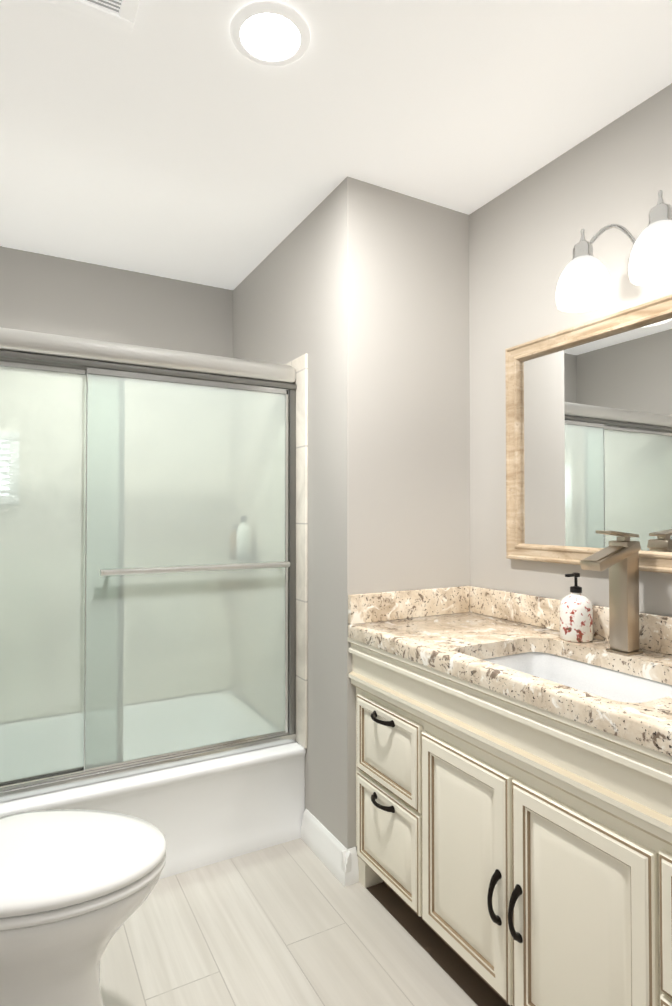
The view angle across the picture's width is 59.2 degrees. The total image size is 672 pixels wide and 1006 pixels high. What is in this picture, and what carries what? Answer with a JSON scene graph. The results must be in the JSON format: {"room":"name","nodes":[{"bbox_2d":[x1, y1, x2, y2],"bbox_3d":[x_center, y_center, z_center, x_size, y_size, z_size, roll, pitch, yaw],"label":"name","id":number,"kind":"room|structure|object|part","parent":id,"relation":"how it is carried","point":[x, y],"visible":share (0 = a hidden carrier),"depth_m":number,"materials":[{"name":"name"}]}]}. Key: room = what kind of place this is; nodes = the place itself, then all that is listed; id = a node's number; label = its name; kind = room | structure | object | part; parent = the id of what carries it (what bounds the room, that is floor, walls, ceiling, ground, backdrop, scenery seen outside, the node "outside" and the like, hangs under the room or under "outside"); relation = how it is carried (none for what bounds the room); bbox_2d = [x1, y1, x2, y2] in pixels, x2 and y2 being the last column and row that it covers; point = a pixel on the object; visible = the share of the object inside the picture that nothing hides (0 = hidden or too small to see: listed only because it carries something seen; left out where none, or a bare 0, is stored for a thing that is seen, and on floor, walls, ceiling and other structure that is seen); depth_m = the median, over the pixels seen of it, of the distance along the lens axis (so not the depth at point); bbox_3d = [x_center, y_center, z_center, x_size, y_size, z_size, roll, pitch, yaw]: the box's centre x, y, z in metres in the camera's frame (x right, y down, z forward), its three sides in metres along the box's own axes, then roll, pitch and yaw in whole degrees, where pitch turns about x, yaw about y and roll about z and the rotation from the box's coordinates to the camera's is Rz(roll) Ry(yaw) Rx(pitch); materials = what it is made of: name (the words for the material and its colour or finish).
{"room":"bathroom","nodes":[
{"label":"bathroom","id":0,"kind":"room"},
{"bbox_2d":[0,246,232,357],"bbox_3d":[-1.304,0.088,2.746,1.678,2.440,0.100,1,-1,-29],"label":"wall","id":1,"kind":"structure","parent":0,"point":[43,293],"depth_m":2.83,"materials":[{"name":"grey paint"}]},
{"bbox_2d":[100,838,477,1005],"bbox_3d":[-0.020,1.331,1.075,2.333,0.100,4.230,1,-1,-29],"label":"floor","id":2,"kind":"structure","parent":0,"point":[295,922],"depth_m":1.72,"materials":[{"name":"beige tile"}]},
{"bbox_2d":[0,809,166,1005],"bbox_3d":[-0.814,0.864,1.372,0.824,0.842,0.519,0,-1,-4],"label":"toilet","id":3,"kind":"object","parent":2,"relation":"on","point":[77,886],"visible":1,"depth_m":1.29,"materials":[{"name":"white ceramic"}]},
{"bbox_3d":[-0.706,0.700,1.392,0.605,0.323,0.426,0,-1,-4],"label":"seat","id":4,"kind":"part","parent":3,"relation":"part of","materials":[{"name":"white ceramic"}]},
{"bbox_2d":[0,741,305,878],"bbox_3d":[-1.018,1.129,2.314,1.576,0.344,0.879,1,-1,-29],"label":"bathtub","id":5,"kind":"object","parent":2,"relation":"on","point":[205,812],"visible":0.29,"depth_m":2.14,"materials":[{"name":"white ceramic"}]},
{"bbox_2d":[0,327,296,802],"bbox_3d":[-0.845,0.194,2.015,1.552,1.512,0.110,1,-1,-29],"label":"shower door","id":6,"kind":"structure","parent":5,"relation":"on","point":[147,559],"depth_m":2.09,"materials":[{"name":"clear glass"}]},
{"bbox_3d":[-1.135,0.227,1.885,0.835,1.345,0.006,1,-1,-29],"label":"glass","id":7,"kind":"part","parent":6,"relation":"part of","materials":[{"name":"clear glass"}]},
{"bbox_3d":[-0.527,0.232,2.193,0.739,1.345,0.006,1,-1,-29],"label":"glass","id":8,"kind":"part","parent":6,"relation":"part of","materials":[{"name":"clear glass"}]},
{"bbox_2d":[348,633,671,1005],"bbox_3d":[0.632,0.871,1.510,0.578,0.834,1.490,1,-1,-29],"label":"bathroom vanity","id":9,"kind":"object","parent":2,"relation":"on","point":[514,798],"depth_m":1.39,"materials":[{"name":"white paint"}]},
{"bbox_2d":[348,613,671,748],"bbox_3d":[0.644,0.430,1.517,0.558,0.045,1.502,1,-1,-29],"label":"countertop","id":10,"kind":"structure","parent":9,"relation":"on","point":[452,641],"depth_m":1.62,"materials":[{"name":"beige stone"}]},
{"bbox_2d":[476,645,671,700],"bbox_3d":[0.607,0.524,1.502,0.400,0.168,0.600,1,-1,-29],"label":"sink","id":11,"kind":"object","parent":10,"relation":"in","point":[598,676],"depth_m":1.68,"materials":[{"name":"white ceramic"}]},
{"bbox_2d":[560,572,592,642],"bbox_3d":[0.725,0.311,1.785,0.094,0.202,0.094,1,-1,-29],"label":"soap bottle","id":12,"kind":"object","parent":10,"relation":"on","point":[576,615],"visible":1,"depth_m":1.75,"materials":[{"name":"white ceramic"}]},
{"bbox_2d":[580,530,642,655],"bbox_3d":[0.745,0.242,1.601,0.175,0.334,0.068,1,-1,-29],"label":"faucet","id":13,"kind":"object","parent":10,"relation":"on","point":[619,557],"visible":1,"depth_m":1.60,"materials":[{"name":"silver metal"}]},
{"bbox_2d":[0,0,671,289],"bbox_3d":[-0.020,-1.209,1.117,2.333,0.100,4.230,1,-1,-29],"label":"ceiling","id":14,"kind":"structure","parent":0,"point":[185,140],"depth_m":1.74,"materials":[{"name":"white paint"}]},
{"bbox_2d":[44,0,139,32],"bbox_3d":[-0.561,-1.151,1.220,0.325,0.011,0.325,1,-1,-29],"label":"ceiling vent","id":15,"kind":"object","parent":14,"relation":"in","point":[120,14],"visible":1,"depth_m":1.37,"materials":[{"name":"white"}]},
{"bbox_2d":[230,0,309,65],"bbox_3d":[-0.161,-1.148,1.455,0.196,0.010,0.196,1,-1,-29],"label":"recessed light","id":16,"kind":"object","parent":14,"relation":"in","point":[269,32],"visible":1,"depth_m":1.44,"materials":[{"name":"white"}]},
{"bbox_2d":[233,176,469,856],"bbox_3d":[0.010,0.089,2.780,0.655,2.440,1.310,1,-1,-29],"label":"wall","id":17,"kind":"structure","parent":0,"point":[356,291],"depth_m":2.19,"materials":[{"name":"grey paint"}]},
{"bbox_2d":[285,354,307,747],"bbox_3d":[-0.333,0.190,2.707,0.012,1.544,0.902,1,-1,-29],"label":"wall tile","id":18,"kind":"structure","parent":17,"relation":"attached to","point":[299,364],"depth_m":2.34,"materials":[{"name":"beige tile"}]},
{"bbox_2d":[301,809,357,886],"bbox_3d":[-0.037,1.244,2.154,0.037,0.108,0.344,1,-1,-29],"label":"baseboard","id":19,"kind":"structure","parent":17,"relation":"attached to","point":[334,854],"depth_m":2.10,"materials":[{"name":"white wood"}]},
{"bbox_2d":[348,586,467,624],"bbox_3d":[0.278,0.368,2.162,0.531,0.100,0.022,1,-1,-29],"label":"backsplash","id":20,"kind":"structure","parent":17,"relation":"attached to","point":[382,606],"depth_m":2.14,"materials":[{"name":"beige stone"}]},
{"bbox_2d":[469,83,671,616],"bbox_3d":[1.274,0.060,1.062,0.100,2.440,2.920,1,-1,-29],"label":"wall","id":21,"kind":"structure","parent":0,"point":[524,236],"depth_m":2.00,"materials":[{"name":"grey paint"}]},
{"bbox_2d":[468,585,671,652],"bbox_3d":[0.877,0.360,1.649,0.022,0.100,1.498,1,-1,-29],"label":"backsplash","id":22,"kind":"structure","parent":21,"relation":"attached to","point":[655,631],"depth_m":1.96,"materials":[{"name":"beige stone"}]},
{"bbox_2d":[505,294,671,573],"bbox_3d":[0.865,-0.185,1.671,0.031,0.750,1.025,1,-1,-29],"label":"mirror","id":23,"kind":"object","parent":21,"relation":"attached to","point":[588,429],"visible":0.96,"depth_m":1.82,"materials":[{"name":"brown wood"}]},
{"bbox_2d":[555,190,671,312],"bbox_3d":[0.794,-0.681,1.603,0.229,0.229,0.379,1,-1,-29],"label":"sconce","id":24,"kind":"object","parent":21,"relation":"attached to","point":[584,283],"visible":1,"depth_m":1.61,"materials":[{"name":"white glass"}]},
{"bbox_3d":[0.704,-0.629,1.684,0.149,0.128,0.149,1,-1,-29],"label":"lamp shade","id":25,"kind":"part","parent":24,"relation":"part of","materials":[{"name":"white glass"}]},
{"bbox_3d":[0.815,-0.633,1.482,0.149,0.128,0.149,1,-1,-29],"label":"lamp shade","id":26,"kind":"part","parent":24,"relation":"part of","materials":[{"name":"white glass"}]}
]}

